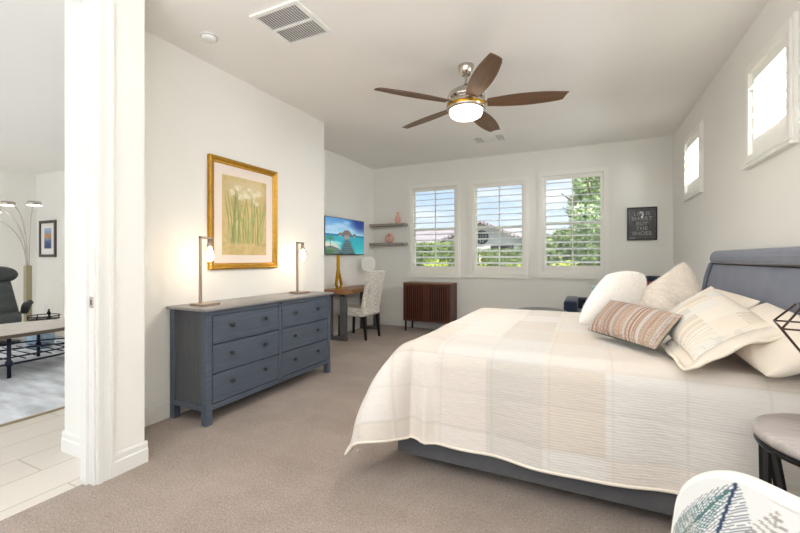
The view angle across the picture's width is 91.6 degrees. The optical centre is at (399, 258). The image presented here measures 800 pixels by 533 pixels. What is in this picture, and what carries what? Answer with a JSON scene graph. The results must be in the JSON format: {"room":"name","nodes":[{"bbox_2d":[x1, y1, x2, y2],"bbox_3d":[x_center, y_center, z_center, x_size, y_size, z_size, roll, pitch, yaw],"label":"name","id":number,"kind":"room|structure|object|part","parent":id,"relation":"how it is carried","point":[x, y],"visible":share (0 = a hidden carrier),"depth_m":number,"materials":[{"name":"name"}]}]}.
{"room":"bedroom","nodes":[
{"label":"bedroom","id":0,"kind":"room"},
{"bbox_2d":[0,169,35,314],"bbox_3d":[-9.281,-0.230,4.989,0.150,3.050,7.400,0,0,26],"label":"wall","id":1,"kind":"structure","parent":0,"point":[19,188],"depth_m":7.94,"materials":[{"name":"paint"}]},
{"bbox_2d":[36,170,64,316],"bbox_3d":[-4.421,-0.230,6.711,7.435,3.050,0.102,0,0,26],"label":"wall","id":2,"kind":"structure","parent":0,"point":[50,187],"depth_m":7.94,"materials":[{"name":"paint"}]},
{"bbox_2d":[22,313,64,320],"bbox_3d":[-5.906,1.228,3.430,7.285,0.135,7.098,0,0,26],"label":"baseboard","id":3,"kind":"structure","parent":2,"relation":"attached to","point":[61,317],"depth_m":8.02,"materials":[{"name":"white paint"}]},
{"bbox_2d":[39,220,56,256],"bbox_3d":[-7.222,-0.395,7.976,0.650,0.750,0.030,0,0,26],"label":"framed picture","id":4,"kind":"object","parent":2,"relation":"attached to","point":[48,228],"visible":1,"depth_m":7.97,"materials":[{"name":"grey"}]},
{"bbox_2d":[44,228,50,248],"bbox_3d":[-7.221,-0.405,7.978,0.280,0.420,0.001,0,0,26],"label":"print","id":5,"kind":"object","parent":4,"relation":"attached to","point":[47,231],"depth_m":7.98},
{"bbox_2d":[65,0,372,452],"bbox_3d":[-1.710,-0.230,3.771,0.851,3.050,8.407,0,0,13],"label":"wall","id":6,"kind":"structure","parent":0,"point":[173,108],"depth_m":3.17,"materials":[{"name":"paint"}]},
{"bbox_2d":[72,0,114,485],"bbox_3d":[-2.001,-0.150,1.826,0.163,2.890,1.130,0,0,26],"label":"door frame","id":7,"kind":"structure","parent":6,"relation":"attached to","point":[96,16],"depth_m":2.23,"materials":[{"name":"white paint"}]},
{"bbox_3d":[-1.758,0.253,2.217,0.036,0.065,0.005,0,0,26],"label":"strike plate","id":8,"kind":"part","parent":7,"relation":"part of","materials":[{"name":"silver metal"}]},
{"bbox_2d":[144,252,146,267],"bbox_3d":[-1.970,0.015,2.975,0.010,0.116,0.072,0,0,26],"label":"light switch","id":9,"kind":"object","parent":6,"relation":"attached to","point":[145,253],"visible":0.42,"depth_m":3.00,"materials":[{"name":"white plastic"}]},
{"bbox_2d":[61,317,372,476],"bbox_3d":[-1.340,1.228,5.045,0.726,0.135,5.511,0,0,13],"label":"baseboard","id":10,"kind":"structure","parent":6,"relation":"attached to","point":[136,455],"depth_m":2.55,"materials":[{"name":"white paint"}]},
{"bbox_2d":[207,153,277,269],"bbox_3d":[-1.527,-0.415,3.864,0.041,1.040,0.848,0,0,26],"label":"framed painting","id":11,"kind":"object","parent":6,"relation":"attached to","point":[242,198],"visible":1,"depth_m":3.82,"materials":[{"name":"gold metal"}]},
{"bbox_2d":[222,174,265,254],"bbox_3d":[-1.535,-0.407,3.867,0.001,0.755,0.555,0,0,26],"label":"print","id":12,"kind":"object","parent":11,"relation":"attached to","point":[243,200],"depth_m":3.84},
{"bbox_2d":[324,215,363,254],"bbox_3d":[-0.962,-0.365,6.677,0.086,0.615,1.200,0,0,26],"label":"television","id":13,"kind":"object","parent":6,"relation":"attached to","point":[342,236],"visible":1,"depth_m":6.59,"materials":[{"name":"black plastic"}]},
{"bbox_2d":[0,321,672,532],"bbox_3d":[-3.452,1.355,3.648,11.825,0.120,10.007,0,0,26],"label":"floor","id":14,"kind":"structure","parent":0,"point":[272,459],"depth_m":2.24,"materials":[{"name":"carpet"}]},
{"bbox_2d":[0,201,41,321],"bbox_3d":[-7.085,0.136,6.983,1.226,2.318,0.358,0,0,-3],"label":"arc floor lamp","id":15,"kind":"object","parent":14,"relation":"on","point":[27,269],"visible":0.91,"depth_m":6.99,"materials":[{"name":"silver metal"}]},
{"bbox_3d":[-7.056,-0.988,7.001,0.208,0.070,0.208,0,0,26],"label":"lamp shade","id":16,"kind":"part","parent":15,"relation":"part of","materials":[{"name":"silver metal"}]},
{"bbox_3d":[-7.157,-0.294,7.001,0.879,0.939,0.017,0,0,0],"label":"arm","id":17,"kind":"part","parent":15,"relation":"part of","materials":[{"name":"silver metal"}]},
{"bbox_3d":[-7.013,-0.359,7.000,0.554,1.068,0.275,0,0,26],"label":"arm","id":18,"kind":"part","parent":15,"relation":"part of","materials":[{"name":"silver metal"}]},
{"bbox_3d":[-6.877,-0.419,7.001,0.360,1.188,0.017,0,0,0],"label":"arm","id":19,"kind":"part","parent":15,"relation":"part of","materials":[{"name":"silver metal"}]},
{"bbox_3d":[-6.628,-0.419,7.001,0.112,1.188,0.017,0,0,0],"label":"arm","id":20,"kind":"part","parent":15,"relation":"part of","materials":[{"name":"silver metal"}]},
{"bbox_3d":[-6.576,-0.988,7.001,0.208,0.070,0.208,0,0,26],"label":"lamp shade","id":21,"kind":"part","parent":15,"relation":"part of","materials":[{"name":"silver metal"}]},
{"bbox_2d":[0,335,64,426],"bbox_3d":[-5.067,1.289,3.613,4.150,0.016,4.560,0,0,26],"label":"area rug","id":22,"kind":"object","parent":14,"relation":"on","point":[35,388],"visible":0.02,"depth_m":3.92,"materials":[{"name":"grey carpet"}]},
{"bbox_2d":[0,266,33,346],"bbox_3d":[-6.072,0.704,5.803,0.880,1.155,0.828,0,0,-44],"label":"recliner chair","id":23,"kind":"object","parent":22,"relation":"on","point":[9,311],"visible":0.97,"depth_m":6.02,"materials":[{"name":"leather"}]},
{"bbox_3d":[-6.243,0.612,5.978,0.570,0.500,0.289,0,0,-44],"label":"backrest","id":24,"kind":"part","parent":23,"relation":"part of","materials":[{"name":"leather"}]},
{"bbox_3d":[-6.013,0.906,5.744,0.620,0.150,0.660,0,0,-44],"label":"seat","id":25,"kind":"part","parent":23,"relation":"part of","materials":[{"name":"leather"}]},
{"bbox_3d":[-5.742,0.754,6.015,0.596,0.257,0.120,0,0,38],"label":"arm","id":26,"kind":"part","parent":23,"relation":"part of","materials":[{"name":"leather"}]},
{"bbox_2d":[0,319,64,378],"bbox_3d":[-4.634,1.048,4.265,1.000,0.468,2.100,0,0,26],"label":"coffee table","id":27,"kind":"object","parent":22,"relation":"on","point":[8,331],"visible":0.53,"depth_m":4.53,"materials":[{"name":"brown"}]},
{"bbox_3d":[-4.176,1.069,4.157,0.068,0.425,0.066,0,0,26],"label":"leg","id":28,"kind":"part","parent":27,"relation":"part of","materials":[{"name":"black metal"}]},
{"bbox_3d":[-4.720,1.069,5.082,0.068,0.425,0.066,0,0,26],"label":"leg","id":29,"kind":"part","parent":27,"relation":"part of","materials":[{"name":"black metal"}]},
{"bbox_2d":[26,313,60,332],"bbox_3d":[-6.008,1.126,6.561,0.436,0.329,0.436,0,0,26],"label":"tray","id":30,"kind":"object","parent":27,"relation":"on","point":[37,318],"visible":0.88,"depth_m":6.54,"materials":[{"name":"black metal"}]},
{"bbox_2d":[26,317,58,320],"bbox_3d":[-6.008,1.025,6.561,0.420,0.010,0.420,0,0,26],"label":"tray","id":31,"kind":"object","parent":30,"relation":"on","point":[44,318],"depth_m":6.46,"materials":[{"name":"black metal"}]},
{"bbox_3d":[-6.008,0.994,6.561,0.436,0.063,0.436,0,0,26],"label":"gallery rail","id":32,"kind":"part","parent":30,"relation":"part of","materials":[{"name":"black metal"}]},
{"bbox_2d":[24,332,55,348],"bbox_3d":[-5.136,1.168,5.557,0.330,0.225,0.330,0,0,26],"label":"ceramic pot","id":33,"kind":"object","parent":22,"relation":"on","point":[47,335],"visible":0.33,"depth_m":5.46,"materials":[{"name":"ceramic"}]},
{"bbox_2d":[166,291,332,426],"bbox_3d":[-1.319,0.842,3.783,0.472,0.907,1.660,0,0,26],"label":"dresser","id":34,"kind":"object","parent":14,"relation":"on","point":[232,350],"visible":1,"depth_m":3.29,"materials":[{"name":"grey"}]},
{"bbox_3d":[-1.831,0.853,3.170,0.056,0.885,0.056,0,0,26],"label":"leg","id":35,"kind":"part","parent":34,"relation":"part of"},
{"bbox_3d":[-1.669,1.161,3.075,0.330,0.043,0.020,0,0,26],"label":"rail","id":36,"kind":"part","parent":34,"relation":"part of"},
{"bbox_2d":[190,236,219,306],"bbox_3d":[-1.605,0.105,3.216,0.164,0.565,0.173,0,0,26],"label":"table lamp","id":37,"kind":"object","parent":34,"relation":"on","point":[209,256],"visible":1,"depth_m":3.17,"materials":[{"name":"beige metal"}]},
{"bbox_3d":[-1.606,0.097,3.215,0.020,0.547,0.117,0,0,26],"label":"stem","id":38,"kind":"part","parent":37,"relation":"part of","materials":[{"name":"beige metal"}]},
{"bbox_2d":[207,239,212,246],"bbox_3d":[-1.588,-0.128,3.252,0.048,0.062,0.048,0,0,26],"label":"socket","id":39,"kind":"object","parent":37,"relation":"attached to","point":[209,244],"depth_m":3.24,"materials":[{"name":"beige metal"}]},
{"bbox_3d":[-1.588,-0.035,3.252,0.060,0.127,0.060,0,0,26],"label":"bulb","id":40,"kind":"part","parent":37,"relation":"part of","materials":[{"name":"white"}]},
{"bbox_3d":[-1.494,0.853,3.009,0.056,0.885,0.056,0,0,26],"label":"leg","id":41,"kind":"part","parent":34,"relation":"part of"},
{"bbox_3d":[-1.313,0.564,3.358,0.029,0.220,0.718,0,0,26],"label":"drawer","id":42,"kind":"part","parent":34,"relation":"part of","materials":[{"name":"wood"}]},
{"bbox_3d":[-1.313,0.792,3.358,0.029,0.220,0.718,0,0,26],"label":"drawer","id":43,"kind":"part","parent":34,"relation":"part of","materials":[{"name":"wood"}]},
{"bbox_3d":[-1.313,1.022,3.358,0.029,0.222,0.718,0,0,26],"label":"drawer","id":44,"kind":"part","parent":34,"relation":"part of","materials":[{"name":"wood"}]},
{"bbox_2d":[289,242,309,293],"bbox_3d":[-1.109,0.105,4.325,0.164,0.565,0.173,0,0,26],"label":"table lamp","id":45,"kind":"object","parent":34,"relation":"on","point":[302,255],"visible":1,"depth_m":4.27,"materials":[{"name":"beige metal"}]},
{"bbox_3d":[-1.109,0.097,4.324,0.020,0.547,0.117,0,0,26],"label":"stem","id":46,"kind":"part","parent":45,"relation":"part of","materials":[{"name":"beige metal"}]},
{"bbox_3d":[-1.091,-0.035,4.362,0.060,0.127,0.060,0,0,26],"label":"bulb","id":47,"kind":"part","parent":45,"relation":"part of","materials":[{"name":"white"}]},
{"bbox_3d":[-0.984,0.564,4.046,0.029,0.220,0.718,0,0,26],"label":"drawer","id":48,"kind":"part","parent":34,"relation":"part of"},
{"bbox_3d":[-0.984,0.792,4.046,0.029,0.220,0.718,0,0,26],"label":"drawer","id":49,"kind":"part","parent":34,"relation":"part of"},
{"bbox_3d":[-0.984,1.022,4.046,0.029,0.222,0.718,0,0,26],"label":"drawer","id":50,"kind":"part","parent":34,"relation":"part of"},
{"bbox_3d":[-0.826,0.853,4.406,0.056,0.885,0.056,0,0,26],"label":"leg","id":51,"kind":"part","parent":34,"relation":"part of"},
{"bbox_2d":[324,285,379,341],"bbox_3d":[-0.773,0.897,6.620,0.446,0.795,1.240,0,0,26],"label":"desk","id":52,"kind":"object","parent":14,"relation":"on","point":[343,294],"visible":0.52,"depth_m":6.12,"materials":[{"name":"brown wood"}]},
{"bbox_3d":[-1.004,0.927,6.143,0.390,0.735,0.060,0,0,26],"label":"leg frame","id":53,"kind":"part","parent":52,"relation":"part of","materials":[{"name":"metal"}]},
{"bbox_2d":[335,255,343,289],"bbox_3d":[-0.955,0.224,6.096,0.100,0.551,0.144,0,0,26],"label":"sculpture","id":54,"kind":"object","parent":52,"relation":"on","point":[338,274],"visible":1,"depth_m":6.05,"materials":[{"name":"metal"}]},
{"bbox_2d":[361,257,374,270],"bbox_3d":[-0.574,0.236,7.057,0.252,0.527,0.140,0,0,-6],"label":"makeup mirror","id":55,"kind":"object","parent":52,"relation":"on","point":[367,263],"visible":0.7,"depth_m":7.04,"materials":[{"name":"white plastic"}]},
{"bbox_3d":[-0.571,0.105,7.036,0.208,0.220,0.002,0,0,-7],"label":"glass","id":56,"kind":"part","parent":55,"relation":"part of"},
{"bbox_3d":[-0.547,0.927,7.100,0.390,0.735,0.060,0,0,26],"label":"leg frame","id":57,"kind":"part","parent":52,"relation":"part of","materials":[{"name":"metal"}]},
{"bbox_2d":[338,270,384,340],"bbox_3d":[-0.631,0.748,6.392,0.660,1.095,0.450,0,0,30],"label":"dining chair","id":58,"kind":"object","parent":14,"relation":"on","point":[370,305],"visible":0.9,"depth_m":6.22,"materials":[{"name":"fabric"}]},
{"bbox_3d":[-0.986,1.110,6.369,0.045,0.370,0.040,0,0,30],"label":"leg","id":59,"kind":"part","parent":58,"relation":"part of","materials":[{"name":"black wood"}]},
{"bbox_3d":[-0.793,1.110,6.709,0.045,0.370,0.040,0,0,30],"label":"leg","id":60,"kind":"part","parent":58,"relation":"part of","materials":[{"name":"black wood"}]},
{"bbox_3d":[-0.696,0.870,6.429,0.510,0.130,0.450,0,0,30],"label":"seat","id":61,"kind":"part","parent":58,"relation":"part of","materials":[{"name":"fabric"}]},
{"bbox_3d":[-0.557,1.110,6.127,0.080,0.370,0.040,0,0,30],"label":"leg","id":62,"kind":"part","parent":58,"relation":"part of","materials":[{"name":"black wood"}]},
{"bbox_3d":[-0.431,0.557,6.279,0.200,0.715,0.450,0,0,30],"label":"backrest","id":63,"kind":"part","parent":58,"relation":"part of","materials":[{"name":"fabric"}]},
{"bbox_3d":[-0.365,1.110,6.466,0.080,0.370,0.040,0,0,30],"label":"leg","id":64,"kind":"part","parent":58,"relation":"part of","materials":[{"name":"black wood"}]},
{"bbox_2d":[403,281,456,330],"bbox_3d":[0.529,0.864,6.907,0.882,0.862,0.380,0,0,26],"label":"base cabinet","id":65,"kind":"object","parent":14,"relation":"on","point":[434,302],"visible":0.94,"depth_m":6.75,"materials":[{"name":"brown wood"}]},
{"bbox_3d":[0.256,0.780,6.839,0.427,0.643,0.022,0,0,26],"label":"door","id":66,"kind":"part","parent":65,"relation":"part of","materials":[{"name":"brown wood"}]},
{"bbox_3d":[0.648,0.780,6.651,0.427,0.643,0.022,0,0,26],"label":"door","id":67,"kind":"part","parent":65,"relation":"part of","materials":[{"name":"brown wood"}]},
{"bbox_2d":[518,307,566,311],"bbox_3d":[1.859,0.983,5.119,0.740,0.624,0.740,0,0,26],"label":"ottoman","id":68,"kind":"object","parent":14,"relation":"on","point":[524,308],"visible":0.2,"depth_m":5.15,"materials":[{"name":"grey fabric"}]},
{"bbox_2d":[398,246,799,515],"bbox_3d":[1.380,0.616,2.876,2.134,1.358,2.252,0,0,26],"label":"bed","id":69,"kind":"object","parent":14,"relation":"on","point":[769,275],"visible":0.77,"depth_m":2.21,"materials":[{"name":"fabric"}]},
{"bbox_3d":[0.902,1.071,2.013,2.017,0.272,0.040,0,0,26],"label":"rail","id":70,"kind":"part","parent":69,"relation":"part of","materials":[{"name":"fabric"}]},
{"bbox_2d":[344,308,799,496],"bbox_3d":[1.197,0.846,2.941,2.238,0.681,2.514,0,0,26],"label":"quilt","id":71,"kind":"object","parent":69,"relation":"on","point":[542,391],"visible":0.74,"depth_m":2.00,"materials":[{"name":"beige fabric"}]},
{"bbox_2d":[578,270,646,325],"bbox_3d":[1.582,0.288,2.866,0.744,0.397,0.239,0,0,-25],"label":"fluffy pillow","id":72,"kind":"object","parent":71,"relation":"on","point":[626,286],"visible":0.66,"depth_m":2.80,"materials":[{"name":"fabric"}]},
{"bbox_2d":[588,300,682,349],"bbox_3d":[1.383,0.388,2.359,0.244,0.203,0.676,0,0,-6],"label":"lumbar pillow","id":73,"kind":"object","parent":71,"relation":"on","point":[648,327],"visible":1,"depth_m":2.22,"materials":[{"name":"fabric"}]},
{"bbox_2d":[638,261,701,311],"bbox_3d":[1.980,0.241,2.860,0.563,0.434,0.298,0,0,-18],"label":"fur pillow","id":74,"kind":"object","parent":71,"relation":"on","point":[680,283],"visible":0.61,"depth_m":2.82,"materials":[{"name":"fur"}]},
{"bbox_2d":[661,286,784,371],"bbox_3d":[1.675,0.349,2.140,0.418,0.327,1.174,0,0,26],"label":"sham","id":75,"kind":"object","parent":71,"relation":"on","point":[712,326],"visible":0.92,"depth_m":1.87,"materials":[{"name":"beige fabric"}]},
{"bbox_2d":[716,289,759,309],"bbox_3d":[2.121,0.348,2.634,0.247,0.245,0.930,0,0,26],"label":"bed pillow","id":76,"kind":"object","parent":71,"relation":"on","point":[748,303],"visible":0.18,"depth_m":2.28,"materials":[{"name":"beige fabric"}]},
{"bbox_2d":[734,302,799,377],"bbox_3d":[1.737,0.369,1.836,0.276,0.255,0.753,0,0,26],"label":"bed pillow","id":77,"kind":"object","parent":71,"relation":"on","point":[779,358],"visible":0.62,"depth_m":1.64,"materials":[{"name":"beige fabric"}]},
{"bbox_3d":[2.290,0.596,2.441,0.117,1.318,2.120,0,0,26],"label":"headboard","id":78,"kind":"part","parent":69,"relation":"part of","materials":[{"name":"fabric"}]},
{"bbox_3d":[2.268,0.048,2.452,0.006,0.012,2.071,0,0,26],"label":"nailhead trim","id":79,"kind":"part","parent":69,"relation":"part of","materials":[{"name":"brown metal"}]},
{"bbox_2d":[564,276,659,311],"bbox_3d":[3.028,0.772,5.364,1.390,1.045,0.850,0,0,26],"label":"sofa","id":80,"kind":"object","parent":14,"relation":"on","point":[571,303],"visible":0.16,"depth_m":5.38,"materials":[{"name":"blue fabric"}]},
{"bbox_3d":[2.474,0.879,5.617,0.170,0.592,0.830,0,0,26],"label":"arm","id":81,"kind":"part","parent":80,"relation":"part of","materials":[{"name":"blue fabric"}]},
{"bbox_2d":[671,470,799,532],"bbox_3d":[0.537,0.891,0.507,0.757,0.808,0.901,0,0,-16],"label":"accent chair","id":82,"kind":"object","parent":14,"relation":"on","point":[715,501],"visible":1,"depth_m":0.87,"materials":[{"name":"fabric"}]},
{"bbox_2d":[752,413,799,490],"bbox_3d":[1.510,0.955,1.316,0.474,0.681,0.474,0,0,26],"label":"side table","id":83,"kind":"object","parent":14,"relation":"on","point":[777,435],"visible":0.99,"depth_m":1.37,"materials":[{"name":"grey wood"}]},
{"bbox_3d":[1.382,0.972,1.480,0.023,0.622,0.126,0,0,37],"label":"leg","id":84,"kind":"part","parent":83,"relation":"part of","materials":[{"name":"black metal"}]},
{"bbox_3d":[1.321,0.972,1.402,0.023,0.622,0.126,0,0,40],"label":"leg","id":85,"kind":"part","parent":83,"relation":"part of","materials":[{"name":"black metal"}]},
{"bbox_3d":[1.490,0.972,1.522,0.126,0.622,0.023,0,0,10],"label":"leg","id":86,"kind":"part","parent":83,"relation":"part of","materials":[{"name":"black metal"}]},
{"bbox_3d":[1.304,0.972,1.287,0.093,0.622,0.091,0,0,26],"label":"leg","id":87,"kind":"part","parent":83,"relation":"part of","materials":[{"name":"black metal"}]},
{"bbox_2d":[773,303,799,352],"bbox_3d":[1.470,0.389,1.348,0.240,0.450,0.240,0,0,39],"label":"lamp","id":88,"kind":"object","parent":83,"relation":"on","point":[782,328],"visible":1,"depth_m":1.34,"materials":[{"name":"brown metal"}]},
{"bbox_2d":[0,0,785,174],"bbox_3d":[-3.625,-1.855,2.706,12.625,0.200,12.557,0,0,26],"label":"ceiling","id":89,"kind":"structure","parent":0,"point":[629,69],"depth_m":3.46,"materials":[{"name":"paint"}]},
{"bbox_2d":[200,31,217,43],"bbox_3d":[-1.510,-1.736,3.075,0.127,0.037,0.127,0,0,26],"label":"smoke detector","id":90,"kind":"object","parent":89,"relation":"attached to","point":[208,37],"visible":1,"depth_m":3.05,"materials":[{"name":"white plastic"}]},
{"bbox_2d":[249,0,332,45],"bbox_3d":[-0.804,-1.748,2.918,0.430,0.014,0.430,0,0,26],"label":"ceiling vent","id":91,"kind":"object","parent":89,"relation":"in","point":[291,22],"visible":1,"depth_m":2.90,"materials":[{"name":"white plastic"}]},
{"bbox_2d":[374,52,568,131],"bbox_3d":[0.656,-1.512,3.576,1.644,0.485,1.638,0,0,26],"label":"ceiling fan","id":92,"kind":"object","parent":89,"relation":"hanging from","point":[466,102],"visible":1,"depth_m":3.42,"materials":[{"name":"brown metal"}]},
{"bbox_3d":[0.113,-1.407,3.353,0.680,0.012,0.174,0,12,-22],"label":"blade","id":93,"kind":"part","parent":92,"relation":"part of","materials":[{"name":"brown wood"}]},
{"bbox_3d":[0.259,-1.407,3.958,0.174,0.012,0.680,-16,10,-39],"label":"blade","id":94,"kind":"part","parent":92,"relation":"part of","materials":[{"name":"brown wood"}]},
{"bbox_3d":[0.603,-1.312,3.555,0.302,0.083,0.302,0,0,26],"label":"lamp shade","id":95,"kind":"part","parent":92,"relation":"part of","materials":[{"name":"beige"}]},
{"bbox_3d":[0.644,-1.407,3.027,0.174,0.012,0.680,12,-1,-4],"label":"blade","id":96,"kind":"part","parent":92,"relation":"part of","materials":[{"name":"brown wood"}]},
{"bbox_3d":[0.880,-1.407,4.007,0.174,0.012,0.680,-14,-7,31],"label":"blade","id":97,"kind":"part","parent":92,"relation":"part of","materials":[{"name":"brown wood"}]},
{"bbox_3d":[1.118,-1.407,3.432,0.680,0.012,0.174,0,-12,14],"label":"blade","id":98,"kind":"part","parent":92,"relation":"part of","materials":[{"name":"brown wood"}]},
{"bbox_2d":[471,133,507,143],"bbox_3d":[1.312,-1.750,5.707,0.480,0.010,0.320,0,0,26],"label":"ceiling vent","id":99,"kind":"object","parent":89,"relation":"in","point":[495,137],"visible":1,"depth_m":5.68,"materials":[{"name":"white plastic"}]},
{"bbox_2d":[373,135,672,319],"bbox_3d":[1.737,-0.230,6.692,5.185,3.050,0.160,0,0,26],"label":"wall","id":100,"kind":"structure","parent":0,"point":[640,170],"depth_m":6.39,"materials":[{"name":"paint"}]},
{"bbox_2d":[369,223,407,226],"bbox_3d":[-0.219,-0.627,7.427,0.740,0.045,0.200,0,0,26],"label":"floating shelf","id":101,"kind":"object","parent":100,"relation":"attached to","point":[389,224],"visible":1,"depth_m":7.34,"materials":[{"name":"wood"}]},
{"bbox_2d":[395,212,400,222],"bbox_3d":[-0.042,-0.756,7.346,0.108,0.212,0.108,0,0,26],"label":"bottle vase","id":102,"kind":"object","parent":101,"relation":"on","point":[397,219],"visible":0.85,"depth_m":7.31,"materials":[{"name":"ceramic"}]},
{"bbox_2d":[369,242,407,245],"bbox_3d":[-0.219,-0.266,7.427,0.740,0.045,0.200,0,0,26],"label":"floating shelf","id":103,"kind":"object","parent":100,"relation":"attached to","point":[402,243],"visible":1,"depth_m":7.36,"materials":[{"name":"wood"}]},
{"bbox_2d":[385,233,393,242],"bbox_3d":[-0.204,-0.386,7.423,0.184,0.188,0.076,0,0,26],"label":"ring vase","id":104,"kind":"object","parent":103,"relation":"on","point":[391,239],"visible":1,"depth_m":7.40,"materials":[{"name":"ceramic"}]},
{"bbox_2d":[380,317,445,328],"bbox_3d":[1.693,1.228,6.616,4.900,0.135,0.015,0,0,26],"label":"baseboard","id":105,"kind":"structure","parent":100,"relation":"attached to","point":[384,321],"depth_m":7.33,"materials":[{"name":"white paint"}]},
{"bbox_2d":[406,181,460,277],"bbox_3d":[0.632,-0.509,7.189,1.048,1.722,0.186,0,0,26],"label":"window","id":106,"kind":"structure","parent":100,"relation":"in","point":[413,270],"depth_m":7.15,"materials":[{"name":"white"}]},
{"bbox_3d":[0.664,-0.515,7.255,0.912,1.590,0.040,0,0,26],"label":"sash","id":107,"kind":"part","parent":106,"relation":"part of","materials":[{"name":"white"}]},
{"bbox_2d":[468,176,528,278],"bbox_3d":[1.693,-0.506,6.682,1.026,1.697,0.186,0,0,26],"label":"window","id":108,"kind":"structure","parent":100,"relation":"in","point":[475,271],"depth_m":6.63,"materials":[{"name":"white"}]},
{"bbox_3d":[1.725,-0.512,6.748,0.890,1.565,0.040,0,0,26],"label":"sash","id":109,"kind":"part","parent":108,"relation":"part of","materials":[{"name":"white"}]},
{"bbox_2d":[537,166,608,278],"bbox_3d":[2.739,-0.536,6.182,1.037,1.717,0.186,0,0,26],"label":"window","id":110,"kind":"structure","parent":100,"relation":"in","point":[554,271],"depth_m":6.11,"materials":[{"name":"white"}]},
{"bbox_3d":[2.770,-0.542,6.248,0.901,1.585,0.040,0,0,26],"label":"sash","id":111,"kind":"part","parent":110,"relation":"part of","materials":[{"name":"white"}]},
{"bbox_2d":[627,206,656,240],"bbox_3d":[3.556,-0.505,5.720,0.380,0.486,0.026,0,0,26],"label":"framed sign","id":112,"kind":"object","parent":100,"relation":"attached to","point":[641,221],"visible":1,"depth_m":5.72,"materials":[{"name":"black"}]},
{"bbox_2d":[673,0,799,289],"bbox_3d":[2.212,-0.230,1.834,0.160,3.050,8.517,0,0,26],"label":"wall","id":113,"kind":"structure","parent":0,"point":[757,207],"depth_m":3.22,"materials":[{"name":"paint"}]},
{"bbox_2d":[682,119,703,201],"bbox_3d":[3.435,-1.084,4.460,0.187,0.772,0.806,0,0,26],"label":"window","id":114,"kind":"structure","parent":113,"relation":"in","point":[694,142],"depth_m":4.47,"materials":[{"name":"white"}]},
{"bbox_3d":[3.399,-1.090,4.477,0.032,0.606,0.636,0,0,26],"label":"shutter panel","id":115,"kind":"part","parent":114,"relation":"part of","materials":[{"name":"white"}]},
{"bbox_2d":[742,11,798,169],"bbox_3d":[2.549,-1.064,2.606,0.187,0.772,0.776,0,0,26],"label":"window","id":116,"kind":"structure","parent":113,"relation":"in","point":[768,135],"depth_m":2.60,"materials":[{"name":"white"}]},
{"bbox_3d":[2.513,-1.070,2.623,0.032,0.606,0.606,0,0,26],"label":"shutter panel","id":117,"kind":"part","parent":116,"relation":"part of","materials":[{"name":"white"}]},
{"bbox_3d":[2.615,-1.070,2.574,0.040,0.640,0.640,0,0,26],"label":"sash","id":118,"kind":"part","parent":116,"relation":"part of","materials":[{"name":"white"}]},
{"bbox_3d":[31.690,1.505,66.321,120.000,0.180,132.993,0,0,26],"label":"ground","id":119,"kind":"structure","parent":0,"visible":0},
{"bbox_2d":[416,241,453,265],"bbox_3d":[0.349,0.292,20.688,6.930,2.426,1.131,0,0,26],"label":"hedge","id":120,"kind":"object","parent":119,"relation":"on","point":[425,254],"visible":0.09,"depth_m":19.88,"materials":[{"name":"green plant"}]},
{"bbox_2d":[416,230,453,242],"bbox_3d":[0.648,-0.460,31.277,9.500,3.750,9.900,0,0,26],"label":"house","id":121,"kind":"object","parent":119,"relation":"on","point":[418,237],"visible":0.02,"depth_m":28.11,"materials":[{"name":"paint"}]},
{"bbox_2d":[424,258,447,265],"bbox_3d":[1.070,0.736,10.970,1.238,1.521,1.223,0,0,26],"label":"shrub","id":122,"kind":"object","parent":119,"relation":"on","point":[431,260],"visible":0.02,"depth_m":10.96,"materials":[{"name":"green plant"}]},
{"bbox_2d":[424,244,453,265],"bbox_3d":[2.046,0.381,17.454,1.952,2.121,1.849,0,0,26],"label":"shrub","id":123,"kind":"object","parent":119,"relation":"on","point":[432,254],"visible":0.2,"depth_m":17.20,"materials":[{"name":"green plant"}]},
{"bbox_2d":[434,220,521,249],"bbox_3d":[6.392,-0.310,25.207,5.800,3.450,9.900,0,0,26],"label":"house","id":124,"kind":"object","parent":119,"relation":"on","point":[490,235],"visible":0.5,"depth_m":20.81,"materials":[{"name":"paint"}]},
{"bbox_2d":[478,230,488,243],"bbox_3d":[4.426,-1.133,21.093,0.747,0.747,0.100,0,0,26],"label":"round vent","id":125,"kind":"object","parent":124,"relation":"attached to","point":[479,235],"depth_m":21.06,"materials":[{"name":"grey"}]},
{"bbox_2d":[478,248,510,265],"bbox_3d":[3.853,0.487,16.470,1.930,1.865,1.731,0,0,26],"label":"shrub","id":126,"kind":"object","parent":119,"relation":"on","point":[483,253],"visible":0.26,"depth_m":16.11,"materials":[{"name":"green plant"}]},
{"bbox_2d":[478,248,519,265],"bbox_3d":[4.912,0.493,18.161,3.169,2.030,1.152,0,0,26],"label":"hedge","id":127,"kind":"object","parent":119,"relation":"on","point":[501,253],"visible":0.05,"depth_m":17.77,"materials":[{"name":"green plant"}]},
{"bbox_2d":[512,230,581,265],"bbox_3d":[4.532,0.328,11.735,2.088,2.483,2.069,0,0,26],"label":"shrub","id":128,"kind":"object","parent":119,"relation":"on","point":[561,232],"visible":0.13,"depth_m":11.49,"materials":[{"name":"green plant"}]},
{"bbox_2d":[552,260,577,265],"bbox_3d":[3.580,0.731,8.451,0.823,1.374,1.042,0,0,-5],"label":"shrub","id":129,"kind":"object","parent":119,"relation":"on","point":[567,260],"visible":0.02,"depth_m":8.40,"materials":[{"name":"green plant"}]},
{"bbox_2d":[559,176,599,259],"bbox_3d":[6.939,-1.243,13.579,2.872,5.326,2.833,0,0,26],"label":"tree","id":130,"kind":"object","parent":119,"relation":"on","point":[596,182],"visible":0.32,"depth_m":13.45,"materials":[{"name":"green plant"}]},
{"bbox_2d":[573,225,599,265],"bbox_3d":[5.844,0.240,10.417,2.197,2.358,1.567,0,0,26],"label":"shrub","id":131,"kind":"object","parent":119,"relation":"on","point":[595,231],"visible":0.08,"depth_m":10.40,"materials":[{"name":"green plant"}]}
]}

